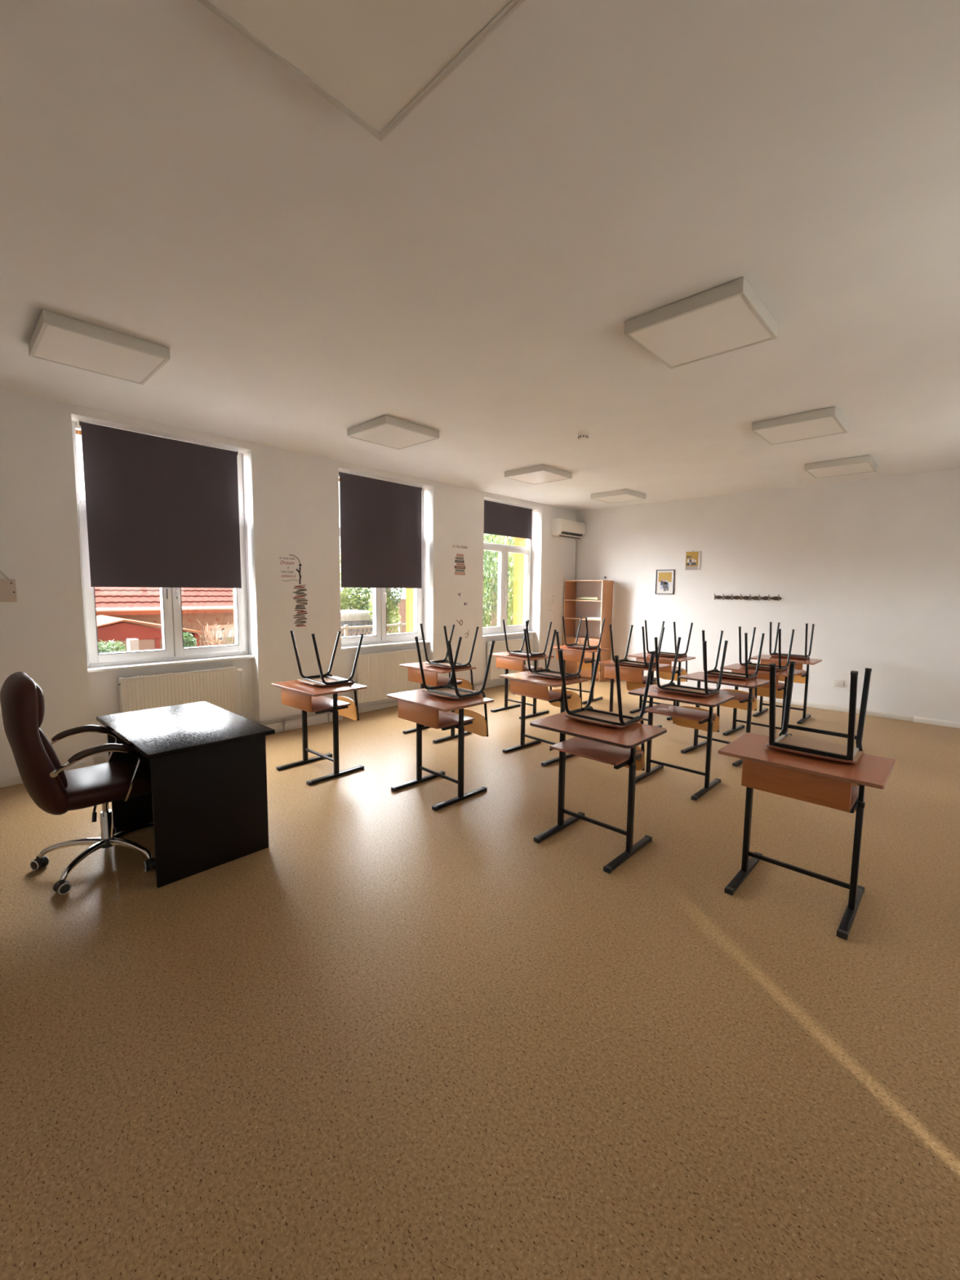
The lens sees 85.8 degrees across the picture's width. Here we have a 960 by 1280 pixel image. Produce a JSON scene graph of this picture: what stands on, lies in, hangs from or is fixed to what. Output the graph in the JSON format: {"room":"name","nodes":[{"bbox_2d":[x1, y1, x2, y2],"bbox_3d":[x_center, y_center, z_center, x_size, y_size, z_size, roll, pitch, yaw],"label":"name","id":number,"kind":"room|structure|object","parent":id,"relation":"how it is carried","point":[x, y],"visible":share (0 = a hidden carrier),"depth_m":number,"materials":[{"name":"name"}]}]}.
{"room":"classroom","nodes":[
{"label":"classroom","id":0,"kind":"room"},
{"bbox_2d":[0,389,577,778],"bbox_3d":[-1.955,0.377,6.322,0.600,5.743,10.620,6,8,43],"label":"wall","id":1,"kind":"structure","parent":0,"point":[291,499],"depth_m":5.47,"materials":[{"name":"white paint"}]},
{"bbox_2d":[0,570,16,601],"bbox_3d":[-3.695,-0.443,3.914,0.030,0.309,0.258,6,8,43],"label":"wall plaque","id":2,"kind":"object","parent":1,"relation":"attached to","point":[7,586],"visible":1,"depth_m":3.97,"materials":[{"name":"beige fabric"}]},
{"bbox_2d":[71,420,253,672],"bbox_3d":[-3.094,-0.846,5.067,0.575,2.138,1.443,6,8,43],"label":"window","id":3,"kind":"structure","parent":1,"relation":"in","point":[173,652],"depth_m":4.98,"materials":[{"name":"white plastic"}]},
{"bbox_2d":[76,419,241,588],"bbox_3d":[-2.945,-1.199,4.895,0.044,1.399,1.317,6,8,43],"label":"roller blind","id":4,"kind":"object","parent":3,"relation":"attached to","point":[162,512],"visible":1,"depth_m":4.82,"materials":[{"name":"grey fabric"}]},
{"bbox_2d":[118,666,244,716],"bbox_3d":[-2.872,0.614,5.024,0.119,0.616,1.135,6,8,43],"label":"radiator","id":5,"kind":"object","parent":1,"relation":"attached to","point":[217,686],"visible":0.63,"depth_m":4.96,"materials":[{"name":"white metal"}]},
{"bbox_2d":[119,666,235,679],"bbox_3d":[-2.889,0.314,4.992,0.092,0.012,0.990,6,8,43],"label":"grille","id":6,"kind":"object","parent":5,"relation":"attached to","point":[181,673],"depth_m":4.96,"materials":[{"name":"white metal"}]},
{"bbox_2d":[0,679,521,787],"bbox_3d":[-1.788,0.929,6.213,0.155,0.070,10.220,6,8,43],"label":"baseboard","id":7,"kind":"structure","parent":1,"relation":"attached to","point":[16,780],"depth_m":5.79,"materials":[{"name":"white"}]},
{"bbox_2d":[280,554,300,581],"bbox_3d":[-2.066,-0.786,5.635,0.001,0.292,0.240,6,8,43],"label":"sticker","id":8,"kind":"object","parent":1,"relation":"attached to","point":[289,554],"visible":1,"depth_m":5.62,"materials":[{"name":"grey plastic"}]},
{"bbox_2d":[253,711,330,731],"bbox_3d":[-2.016,0.909,5.891,0.123,0.168,1.062,6,8,43],"label":"pipe","id":9,"kind":"object","parent":1,"relation":"attached to","point":[282,719],"visible":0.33,"depth_m":5.69,"materials":[{"name":"grey metal"}]},
{"bbox_2d":[293,564,307,626],"bbox_3d":[-1.997,-0.496,5.740,0.002,0.698,0.178,6,8,43],"label":"sticker","id":10,"kind":"object","parent":1,"relation":"attached to","point":[302,601],"visible":1,"depth_m":5.75,"materials":[{"name":"grey plastic"}]},
{"bbox_2d":[338,475,429,649],"bbox_3d":[-1.410,-1.002,6.842,0.575,2.138,1.448,6,8,43],"label":"window","id":11,"kind":"structure","parent":1,"relation":"in","point":[380,637],"depth_m":6.82,"materials":[{"name":"white plastic"}]},
{"bbox_2d":[338,471,422,588],"bbox_3d":[-1.253,-1.366,6.677,0.044,1.379,1.306,6,8,43],"label":"roller blind","id":12,"kind":"object","parent":11,"relation":"attached to","point":[381,520],"visible":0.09,"depth_m":6.62,"materials":[{"name":"grey fabric"}]},
{"bbox_2d":[353,648,426,703],"bbox_3d":[-1.162,0.455,6.827,0.119,0.616,1.205,6,8,43],"label":"radiator","id":13,"kind":"object","parent":1,"relation":"attached to","point":[381,673],"visible":0.64,"depth_m":6.69,"materials":[{"name":"white metal"}]},
{"bbox_2d":[358,648,422,656],"bbox_3d":[-1.178,0.155,6.795,0.092,0.012,1.060,6,8,43],"label":"grille","id":14,"kind":"object","parent":13,"relation":"attached to","point":[408,651],"depth_m":6.77,"materials":[{"name":"white metal"}]},
{"bbox_2d":[454,545,466,575],"bbox_3d":[-0.288,-1.155,7.487,0.002,0.420,0.290,6,8,43],"label":"sticker","id":15,"kind":"object","parent":1,"relation":"attached to","point":[460,566],"visible":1,"depth_m":7.49,"materials":[{"name":"brown plastic"}]},
{"bbox_2d":[484,499,533,539],"bbox_3d":[0.457,-1.931,8.434,0.044,0.564,1.261,6,8,43],"label":"roller blind","id":16,"kind":"object","parent":1,"relation":"attached to","point":[500,519],"visible":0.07,"depth_m":8.40,"materials":[{"name":"grey fabric"}]},
{"bbox_2d":[482,538,535,637],"bbox_3d":[0.286,-1.160,8.630,0.575,2.138,1.445,6,8,43],"label":"window","id":17,"kind":"structure","parent":1,"relation":"in","point":[503,550],"depth_m":8.57,"materials":[{"name":"white plastic"}]},
{"bbox_2d":[486,637,533,680],"bbox_3d":[0.517,0.299,8.597,0.119,0.616,1.175,6,8,43],"label":"radiator","id":18,"kind":"object","parent":1,"relation":"attached to","point":[494,673],"visible":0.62,"depth_m":8.37,"materials":[{"name":"white metal"}]},
{"bbox_2d":[489,637,531,642],"bbox_3d":[0.501,-0.001,8.565,0.092,0.012,1.030,6,8,43],"label":"grille","id":19,"kind":"object","parent":18,"relation":"attached to","point":[517,640],"depth_m":8.59,"materials":[{"name":"white metal"}]},
{"bbox_2d":[551,518,585,538],"bbox_3d":[1.592,-1.983,9.248,0.205,0.295,0.780,6,8,43],"label":"air conditioner","id":20,"kind":"object","parent":1,"relation":"attached to","point":[562,527],"visible":1,"depth_m":9.08,"materials":[{"name":"white plastic"}]},
{"bbox_2d":[559,531,582,538],"bbox_3d":[1.631,-1.875,9.234,0.080,0.082,0.660,6,8,43],"label":"outlet","id":21,"kind":"object","parent":20,"relation":"attached to","point":[576,535],"depth_m":9.23,"materials":[{"name":"black"}]},
{"bbox_2d":[0,679,959,1279],"bbox_3d":[0.498,1.260,4.073,6.430,0.120,10.220,6,8,43],"label":"floor","id":22,"kind":"structure","parent":0,"point":[393,1036],"depth_m":1.88,"materials":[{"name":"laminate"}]},
{"bbox_2d":[0,671,155,894],"bbox_3d":[-2.179,0.717,2.946,0.694,1.124,0.768,6,8,43],"label":"office chair","id":23,"kind":"object","parent":22,"relation":"on","point":[54,790],"visible":0.88,"depth_m":2.68,"materials":[{"name":"red leather"}]},
{"bbox_2d":[38,727,67,788],"bbox_3d":[-2.326,0.608,2.753,0.358,0.375,0.149,6,8,43],"label":"cushion","id":24,"kind":"object","parent":23,"relation":"on","point":[48,747],"depth_m":2.65,"materials":[{"name":"brown leather"}]},
{"bbox_2d":[96,701,275,888],"bbox_3d":[-1.833,0.882,3.205,1.096,0.752,0.650,6,8,42],"label":"desk","id":25,"kind":"object","parent":22,"relation":"on","point":[205,762],"visible":0.95,"depth_m":2.94,"materials":[{"name":"black wood"}]},
{"bbox_2d":[271,680,366,785],"bbox_3d":[-1.394,0.760,4.491,0.700,0.752,0.538,6,7,41],"label":"school desk","id":26,"kind":"object","parent":22,"relation":"on","point":[296,694],"visible":0.94,"depth_m":4.35,"materials":[{"name":"black paint"}]},
{"bbox_2d":[289,630,364,720],"bbox_3d":[-1.347,0.323,4.573,0.490,0.814,0.422,-5,8,-44],"label":"chair","id":27,"kind":"object","parent":26,"relation":"on","point":[326,679],"visible":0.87,"depth_m":4.58,"materials":[{"name":"black paint"}]},
{"bbox_2d":[311,695,350,711],"bbox_3d":[-1.405,0.547,4.455,0.464,0.016,0.360,6,7,41],"label":"shelf","id":28,"kind":"object","parent":26,"relation":"attached to","point":[319,704],"depth_m":4.39,"materials":[{"name":"laminate"}]},
{"bbox_2d":[399,660,475,743],"bbox_3d":[-0.467,0.655,5.660,0.700,0.752,0.538,6,8,43],"label":"school desk","id":29,"kind":"object","parent":22,"relation":"on","point":[430,672],"visible":0.66,"depth_m":5.50,"materials":[{"name":"black paint"}]},
{"bbox_2d":[419,623,479,690],"bbox_3d":[-0.334,0.231,5.621,0.490,0.814,0.422,-5,8,-43],"label":"chair","id":30,"kind":"object","parent":29,"relation":"on","point":[466,684],"visible":0.72,"depth_m":5.61,"materials":[{"name":"black paint"}]},
{"bbox_2d":[437,675,462,685],"bbox_3d":[-0.478,0.442,5.624,0.464,0.016,0.360,6,8,43],"label":"shelf","id":31,"kind":"object","parent":29,"relation":"attached to","point":[442,681],"depth_m":5.55,"materials":[{"name":"laminate"}]},
{"bbox_2d":[386,688,493,811],"bbox_3d":[-0.319,0.816,4.042,0.700,0.752,0.538,6,8,44],"label":"school desk","id":32,"kind":"object","parent":22,"relation":"on","point":[419,707],"visible":0.91,"depth_m":3.89,"materials":[{"name":"black paint"}]},
{"bbox_2d":[414,636,495,736],"bbox_3d":[-0.200,0.380,4.119,0.490,0.814,0.422,-5,8,-43],"label":"chair","id":33,"kind":"object","parent":32,"relation":"on","point":[479,726],"visible":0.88,"depth_m":4.12,"materials":[{"name":"black paint"}]},
{"bbox_2d":[438,711,475,728],"bbox_3d":[-0.331,0.603,4.007,0.464,0.016,0.360,6,8,44],"label":"shelf","id":34,"kind":"object","parent":32,"relation":"attached to","point":[446,720],"depth_m":3.92,"materials":[{"name":"laminate"}]},
{"bbox_2d":[488,651,554,719],"bbox_3d":[0.523,0.566,6.681,0.538,0.752,0.700,-5,8,-43],"label":"school desk","id":35,"kind":"object","parent":22,"relation":"on","point":[504,660],"visible":0.73,"depth_m":6.54,"materials":[{"name":"black paint"}]},
{"bbox_2d":[502,618,551,669],"bbox_3d":[0.600,0.142,6.626,0.490,0.814,0.422,-4,8,-41],"label":"chair","id":36,"kind":"object","parent":35,"relation":"on","point":[521,652],"visible":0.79,"depth_m":6.58,"materials":[{"name":"black paint"}]},
{"bbox_2d":[523,664,542,671],"bbox_3d":[0.511,0.352,6.646,0.360,0.016,0.464,-5,8,-43],"label":"shelf","id":37,"kind":"object","parent":35,"relation":"attached to","point":[525,667],"depth_m":6.53,"materials":[{"name":"laminate"}]},
{"bbox_2d":[499,671,588,766],"bbox_3d":[0.602,0.732,5.005,0.538,0.752,0.700,-5,8,-42],"label":"school desk","id":38,"kind":"object","parent":22,"relation":"on","point":[523,688],"visible":0.84,"depth_m":4.88,"materials":[{"name":"red laminate"}]},
{"bbox_2d":[511,689,572,701],"bbox_3d":[0.590,0.518,4.970,0.360,0.016,0.464,-5,8,-42],"label":"shelf","id":39,"kind":"object","parent":38,"relation":"attached to","point":[553,695],"depth_m":4.84,"materials":[{"name":"laminate"}]},
{"bbox_2d":[523,628,588,710],"bbox_3d":[0.733,0.300,5.036,0.490,0.814,0.422,-5,8,-42],"label":"chair","id":40,"kind":"object","parent":38,"relation":"on","point":[575,702],"visible":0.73,"depth_m":5.05,"materials":[{"name":"black paint"}]},
{"bbox_2d":[549,644,608,704],"bbox_3d":[1.432,0.490,7.552,0.700,0.752,0.538,6,8,43],"label":"school desk","id":41,"kind":"object","parent":22,"relation":"on","point":[571,654],"visible":0.61,"depth_m":7.36,"materials":[{"name":"black paint"}]},
{"bbox_2d":[562,616,604,671],"bbox_3d":[1.500,0.062,7.533,0.490,0.814,0.422,-5,8,-44],"label":"chair","id":42,"kind":"object","parent":41,"relation":"on","point":[588,666],"visible":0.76,"depth_m":7.54,"materials":[{"name":"black paint"}]},
{"bbox_2d":[562,580,613,681],"bbox_3d":[1.924,-0.189,9.330,0.785,1.765,0.414,6,8,43],"label":"bookcase","id":43,"kind":"object","parent":22,"relation":"on","point":[570,586],"visible":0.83,"depth_m":9.18,"materials":[{"name":"brown wood"}]},
{"bbox_2d":[578,596,599,599],"bbox_3d":[1.932,-0.738,9.180,0.380,0.054,0.051,6,8,43],"label":"rolled paper","id":44,"kind":"object","parent":43,"relation":"on","point":[580,597],"visible":1,"depth_m":9.16,"materials":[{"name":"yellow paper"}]},
{"bbox_2d":[529,710,666,873],"bbox_3d":[0.723,0.906,3.248,0.700,0.752,0.538,6,8,43],"label":"school desk","id":45,"kind":"object","parent":22,"relation":"on","point":[615,746],"visible":0.97,"depth_m":3.14,"materials":[{"name":"red laminate"}]},
{"bbox_2d":[549,736,642,765],"bbox_3d":[0.722,0.683,3.222,0.464,0.016,0.330,6,8,43],"label":"shelf","id":46,"kind":"object","parent":45,"relation":"attached to","point":[581,747],"depth_m":3.17,"materials":[{"name":"laminate"}]},
{"bbox_2d":[558,648,654,770],"bbox_3d":[0.815,0.466,3.363,0.422,0.814,0.490,6,8,44],"label":"chair","id":47,"kind":"object","parent":45,"relation":"on","point":[588,713],"visible":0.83,"depth_m":3.33,"materials":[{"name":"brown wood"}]},
{"bbox_2d":[594,658,671,727],"bbox_3d":[1.752,0.647,5.992,0.700,0.752,0.538,6,8,43],"label":"school desk","id":48,"kind":"object","parent":22,"relation":"on","point":[627,673],"visible":0.5,"depth_m":5.81,"materials":[{"name":"black paint"}]},
{"bbox_2d":[609,624,664,690],"bbox_3d":[1.767,0.231,5.858,0.490,0.814,0.422,-5,8,-43],"label":"chair","id":49,"kind":"object","parent":48,"relation":"on","point":[631,686],"visible":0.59,"depth_m":5.86,"materials":[{"name":"black paint"}]},
{"bbox_2d":[642,675,656,682],"bbox_3d":[1.741,0.433,5.956,0.464,0.016,0.360,6,8,43],"label":"shelf","id":50,"kind":"object","parent":48,"relation":"attached to","point":[653,679],"depth_m":5.80,"materials":[{"name":"laminate"}]},
{"bbox_2d":[626,652,695,720],"bbox_3d":[2.333,0.583,6.706,0.700,0.752,0.538,6,8,43],"label":"school desk","id":51,"kind":"object","parent":22,"relation":"on","point":[639,656],"visible":0.63,"depth_m":6.54,"materials":[{"name":"black paint"}]},
{"bbox_2d":[644,620,693,681],"bbox_3d":[2.450,0.150,6.750,0.490,0.814,0.422,-4,8,-41],"label":"chair","id":52,"kind":"object","parent":51,"relation":"on","point":[663,675],"visible":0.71,"depth_m":6.76,"materials":[{"name":"black paint"}]},
{"bbox_2d":[671,666,683,672],"bbox_3d":[2.322,0.369,6.670,0.464,0.016,0.360,6,8,43],"label":"shelf","id":53,"kind":"object","parent":51,"relation":"attached to","point":[677,669],"depth_m":6.51,"materials":[{"name":"laminate"}]},
{"bbox_2d":[627,684,734,800],"bbox_3d":[1.641,0.815,4.274,0.700,0.752,0.538,6,8,43],"label":"school desk","id":54,"kind":"object","parent":22,"relation":"on","point":[702,717],"visible":0.94,"depth_m":4.17,"materials":[{"name":"black paint"}]},
{"bbox_2d":[644,703,715,721],"bbox_3d":[1.641,0.592,4.249,0.464,0.016,0.330,6,8,43],"label":"shelf","id":55,"kind":"object","parent":54,"relation":"attached to","point":[698,715],"depth_m":4.21,"materials":[{"name":"laminate"}]},
{"bbox_2d":[653,636,728,732],"bbox_3d":[1.747,0.382,4.316,0.422,0.814,0.490,6,8,44],"label":"chair","id":56,"kind":"object","parent":54,"relation":"on","point":[671,686],"visible":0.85,"depth_m":4.33,"materials":[{"name":"black paint"}]},
{"bbox_2d":[678,671,769,767],"bbox_3d":[2.366,0.747,5.045,0.538,0.752,0.700,-4,8,-41],"label":"school desk","id":57,"kind":"object","parent":22,"relation":"on","point":[751,683],"visible":0.6,"depth_m":4.92,"materials":[{"name":"black paint"}]},
{"bbox_2d":[703,687,755,701],"bbox_3d":[2.365,0.524,5.020,0.330,0.016,0.464,-4,8,-41],"label":"shelf","id":58,"kind":"object","parent":57,"relation":"attached to","point":[740,696],"depth_m":4.93,"materials":[{"name":"laminate"}]},
{"bbox_2d":[702,630,764,711],"bbox_3d":[2.495,0.310,5.133,0.490,0.814,0.422,-5,8,-43],"label":"chair","id":59,"kind":"object","parent":57,"relation":"on","point":[732,703],"visible":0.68,"depth_m":5.14,"materials":[{"name":"black paint"}]},
{"bbox_2d":[720,663,804,735],"bbox_3d":[3.083,0.690,5.700,0.538,0.752,0.700,-5,8,-43],"label":"school desk","id":60,"kind":"object","parent":22,"relation":"on","point":[735,668],"visible":0.55,"depth_m":5.55,"materials":[{"name":"black paint"}]},
{"bbox_2d":[738,626,794,698],"bbox_3d":[3.150,0.259,5.722,0.490,0.814,0.422,-5,8,-43],"label":"chair","id":61,"kind":"object","parent":60,"relation":"on","point":[761,691],"visible":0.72,"depth_m":5.74,"materials":[{"name":"black paint"}]},
{"bbox_2d":[751,654,822,724],"bbox_3d":[3.878,0.611,6.596,0.700,0.752,0.538,6,8,43],"label":"school desk","id":62,"kind":"object","parent":22,"relation":"on","point":[765,659],"visible":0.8,"depth_m":6.44,"materials":[{"name":"black paint"}]},
{"bbox_2d":[768,622,814,683],"bbox_3d":[4.027,0.172,6.706,0.422,0.814,0.490,6,7,41],"label":"chair","id":63,"kind":"object","parent":62,"relation":"on","point":[798,679],"visible":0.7,"depth_m":6.70,"materials":[{"name":"black paint"}]},
{"bbox_2d":[717,732,895,940],"bbox_3d":[1.679,0.969,2.713,0.700,0.752,0.538,6,8,43],"label":"school desk","id":64,"kind":"object","parent":22,"relation":"on","point":[828,783],"visible":1,"depth_m":2.55,"materials":[{"name":"red laminate"}]},
{"bbox_2d":[765,661,871,811],"bbox_3d":[1.782,0.531,2.745,0.403,0.827,0.468,6,8,43],"label":"chair","id":65,"kind":"object","parent":64,"relation":"on","point":[849,753],"visible":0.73,"depth_m":2.72,"materials":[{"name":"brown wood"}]},
{"bbox_2d":[849,785,859,810],"bbox_3d":[1.667,0.755,2.677,0.464,0.016,0.360,6,8,43],"label":"shelf","id":66,"kind":"object","parent":64,"relation":"attached to","point":[855,799],"depth_m":2.51,"materials":[{"name":"laminate"}]},
{"bbox_2d":[0,0,959,511],"bbox_3d":[0.435,-1.937,3.851,7.100,0.200,10.620,6,8,43],"label":"ceiling","id":67,"kind":"structure","parent":0,"point":[473,273],"depth_m":2.12,"materials":[{"name":"white paint"}]},
{"bbox_2d":[27,309,169,385],"bbox_3d":[-2.331,-1.764,3.164,0.600,0.070,0.600,6,8,43],"label":"ceiling light","id":68,"kind":"object","parent":67,"relation":"attached to","point":[55,338],"visible":1,"depth_m":3.08,"materials":[{"name":"grey plastic"}]},
{"bbox_2d":[34,325,164,382],"bbox_3d":[-2.331,-1.734,3.167,0.574,0.003,0.574,6,8,43],"label":"diffuser","id":69,"kind":"object","parent":68,"relation":"attached to","point":[71,346],"depth_m":3.12,"materials":[{"name":"white plastic"}]},
{"bbox_2d":[197,0,525,141],"bbox_3d":[-0.296,-1.547,1.186,0.600,0.070,0.600,6,8,43],"label":"ceiling light","id":70,"kind":"object","parent":67,"relation":"attached to","point":[375,61],"visible":1,"depth_m":1.32,"materials":[{"name":"grey plastic"}]},
{"bbox_2d":[346,414,439,449],"bbox_3d":[-0.801,-1.906,4.775,0.600,0.070,0.600,6,8,43],"label":"ceiling light","id":71,"kind":"object","parent":67,"relation":"attached to","point":[388,431],"visible":1,"depth_m":4.68,"materials":[{"name":"grey plastic"}]},
{"bbox_2d":[351,424,434,448],"bbox_3d":[-0.802,-1.876,4.778,0.574,0.003,0.574,6,8,43],"label":"diffuser","id":72,"kind":"object","parent":71,"relation":"attached to","point":[392,436],"depth_m":4.73,"materials":[{"name":"white plastic"}]},
{"bbox_2d":[504,464,572,484],"bbox_3d":[0.727,-2.052,6.430,0.600,0.070,0.600,6,8,43],"label":"ceiling light","id":73,"kind":"object","parent":67,"relation":"attached to","point":[542,473],"visible":1,"depth_m":6.32,"materials":[{"name":"grey plastic"}]},
{"bbox_2d":[508,471,568,484],"bbox_3d":[0.727,-2.022,6.433,0.574,0.003,0.574,6,8,43],"label":"diffuser","id":74,"kind":"object","parent":73,"relation":"attached to","point":[527,477],"depth_m":6.37,"materials":[{"name":"white plastic"}]},
{"bbox_2d":[577,431,589,439],"bbox_3d":[0.959,-1.897,4.794,0.110,0.054,0.110,6,8,43],"label":"smoke detector","id":75,"kind":"object","parent":67,"relation":"attached to","point":[582,435],"visible":1,"depth_m":4.76,"materials":[{"name":"white plastic"}]},
{"bbox_2d":[590,488,645,503],"bbox_3d":[2.097,-2.175,7.830,0.600,0.070,0.600,6,8,43],"label":"ceiling light","id":76,"kind":"object","parent":67,"relation":"attached to","point":[625,495],"visible":1,"depth_m":7.72,"materials":[{"name":"grey plastic"}]},
{"bbox_2d":[592,493,643,502],"bbox_3d":[2.097,-2.145,7.833,0.574,0.003,0.574,6,8,43],"label":"diffuser","id":77,"kind":"object","parent":76,"relation":"attached to","point":[608,498],"depth_m":7.76,"materials":[{"name":"white plastic"}]},
{"bbox_2d":[624,276,778,368],"bbox_3d":[1.208,-1.691,2.815,0.600,0.070,0.600,6,8,43],"label":"ceiling light","id":78,"kind":"object","parent":67,"relation":"attached to","point":[729,317],"visible":1,"depth_m":2.73,"materials":[{"name":"grey plastic"}]},
{"bbox_2d":[751,406,848,444],"bbox_3d":[2.767,-1.836,4.465,0.600,0.070,0.600,6,8,43],"label":"ceiling light","id":79,"kind":"object","parent":67,"relation":"attached to","point":[828,421],"visible":1,"depth_m":4.37,"materials":[{"name":"grey plastic"}]},
{"bbox_2d":[755,416,844,444],"bbox_3d":[2.766,-1.806,4.468,0.574,0.003,0.574,6,8,43],"label":"diffuser","id":80,"kind":"object","parent":79,"relation":"attached to","point":[807,427],"depth_m":4.42,"materials":[{"name":"white plastic"}]},
{"bbox_2d":[804,455,877,478],"bbox_3d":[4.103,-1.960,5.874,0.600,0.070,0.600,6,8,43],"label":"ceiling light","id":81,"kind":"object","parent":67,"relation":"attached to","point":[865,464],"visible":1,"depth_m":5.77,"materials":[{"name":"grey plastic"}]},
{"bbox_2d":[807,462,874,477],"bbox_3d":[4.103,-1.930,5.877,0.574,0.003,0.574,6,8,43],"label":"diffuser","id":82,"kind":"object","parent":81,"relation":"attached to","point":[839,468],"depth_m":5.82,"materials":[{"name":"white plastic"}]},
{"bbox_2d":[574,468,959,722],"bbox_3d":[4.213,-0.574,7.583,6.500,3.163,0.200,6,8,43],"label":"wall","id":83,"kind":"structure","parent":0,"point":[873,564],"depth_m":7.11,"materials":[{"name":"white paint"}]},
{"bbox_2d":[655,569,675,594],"bbox_3d":[3.045,-0.955,8.506,0.310,0.400,0.017,6,8,43],"label":"framed photo","id":84,"kind":"object","parent":83,"relation":"attached to","point":[664,579],"visible":1,"depth_m":8.50,"materials":[{"name":"white paper"}]},
{"bbox_2d":[657,572,671,591],"bbox_3d":[3.045,-0.955,8.506,0.220,0.310,0.003,6,8,43],"label":"print","id":85,"kind":"object","parent":84,"relation":"attached to","point":[664,579],"depth_m":8.50,"materials":[{"name":"multicoloured paper"}]},
{"bbox_2d":[684,551,701,570],"bbox_3d":[3.367,-1.260,8.171,0.236,0.307,0.022,6,8,43],"label":"print","id":86,"kind":"object","parent":83,"relation":"attached to","point":[692,557],"visible":1,"depth_m":8.17,"materials":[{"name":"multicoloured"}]},
{"bbox_2d":[714,593,781,600],"bbox_3d":[3.937,-0.634,7.649,0.920,0.094,0.074,6,8,43],"label":"coat rack","id":87,"kind":"object","parent":83,"relation":"attached to","point":[746,597],"visible":1,"depth_m":7.66,"materials":[{"name":"brown"}]},
{"bbox_2d":[609,678,959,728],"bbox_3d":[4.056,0.846,7.709,6.283,0.070,0.015,6,8,43],"label":"baseboard","id":88,"kind":"structure","parent":83,"relation":"attached to","point":[870,713],"depth_m":6.68,"materials":[{"name":"white wood"}]},
{"label":"outside","id":89,"kind":"structure","parent":0,"visible":0},
{"bbox_3d":[-19.132,0.692,32.026,59.380,0.300,100.000,6,8,43],"label":"ground","id":90,"kind":"structure","parent":89,"visible":0},
{"bbox_2d":[97,639,126,653],"bbox_3d":[-9.934,1.368,11.269,0.786,2.627,3.913,6,8,43],"label":"hedge","id":91,"kind":"object","parent":90,"relation":"on","point":[104,649],"visible":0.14,"depth_m":12.23,"materials":[{"name":"green plant"}]},
{"bbox_2d":[126,638,138,651],"bbox_3d":[-8.317,1.276,12.465,0.300,2.610,0.180,6,8,43],"label":"gate pillar","id":92,"kind":"structure","parent":90,"relation":"on","point":[132,644],"depth_m":12.26,"materials":[{"name":"grey concrete"}]},
{"bbox_2d":[96,614,201,651],"bbox_3d":[-10.071,0.845,14.637,2.720,3.005,3.250,6,8,43],"label":"garden shed","id":93,"kind":"object","parent":90,"relation":"on","point":[108,628],"visible":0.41,"depth_m":13.69,"materials":[{"name":"brown"}]},
{"bbox_2d":[94,586,234,648],"bbox_3d":[-13.992,-1.053,17.465,6.472,6.142,12.900,6,8,43],"label":"house","id":94,"kind":"structure","parent":90,"relation":"on","point":[212,606],"depth_m":17.36,"materials":[{"name":"brown"}]},
{"bbox_2d":[182,631,197,647],"bbox_3d":[-8.110,1.074,14.342,0.581,2.649,0.588,1,6,-1],"label":"shrub","id":95,"kind":"object","parent":90,"relation":"on","point":[188,639],"visible":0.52,"depth_m":14.18,"materials":[{"name":"green plant"}]},
{"bbox_2d":[195,619,234,646],"bbox_3d":[-8.636,0.735,16.654,1.358,2.865,1.433,2,6,12],"label":"bush","id":96,"kind":"object","parent":90,"relation":"on","point":[214,635],"visible":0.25,"depth_m":16.46,"materials":[{"name":"brown plant"}]},
{"bbox_2d":[339,547,373,610],"bbox_3d":[-5.398,-0.984,20.247,2.102,5.658,3.613,6,8,43],"label":"leafy tree","id":97,"kind":"object","parent":90,"relation":"on","point":[348,596],"visible":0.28,"depth_m":20.16,"materials":[{"name":"green plant"}]},
{"bbox_2d":[340,609,373,636],"bbox_3d":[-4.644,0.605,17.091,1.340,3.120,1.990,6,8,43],"label":"waste container","id":98,"kind":"object","parent":90,"relation":"on","point":[348,617],"visible":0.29,"depth_m":16.77,"materials":[{"name":"grey"}]},
{"bbox_2d":[340,582,405,633],"bbox_3d":[-7.712,-2.018,36.837,3.600,4.400,4.800,6,8,43],"label":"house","id":99,"kind":"structure","parent":90,"relation":"on","point":[402,606],"depth_m":36.92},
{"bbox_2d":[341,622,405,636],"bbox_3d":[-2.949,0.922,15.430,0.080,2.850,6.253,6,8,43],"label":"lattice fence","id":100,"kind":"object","parent":90,"relation":"on","point":[399,624],"visible":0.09,"depth_m":14.91,"materials":[{"name":"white wood"}]},
{"bbox_2d":[367,587,403,633],"bbox_3d":[-3.102,-0.555,16.854,1.054,5.522,1.268,6,8,43],"label":"leafy tree","id":101,"kind":"object","parent":90,"relation":"on","point":[390,616],"visible":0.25,"depth_m":16.72,"materials":[{"name":"green plant"}]},
{"bbox_2d":[482,533,514,627],"bbox_3d":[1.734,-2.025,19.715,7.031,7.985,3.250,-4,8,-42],"label":"leafy tree","id":102,"kind":"object","parent":90,"relation":"on","point":[509,538],"visible":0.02,"depth_m":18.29,"materials":[{"name":"green plant"}]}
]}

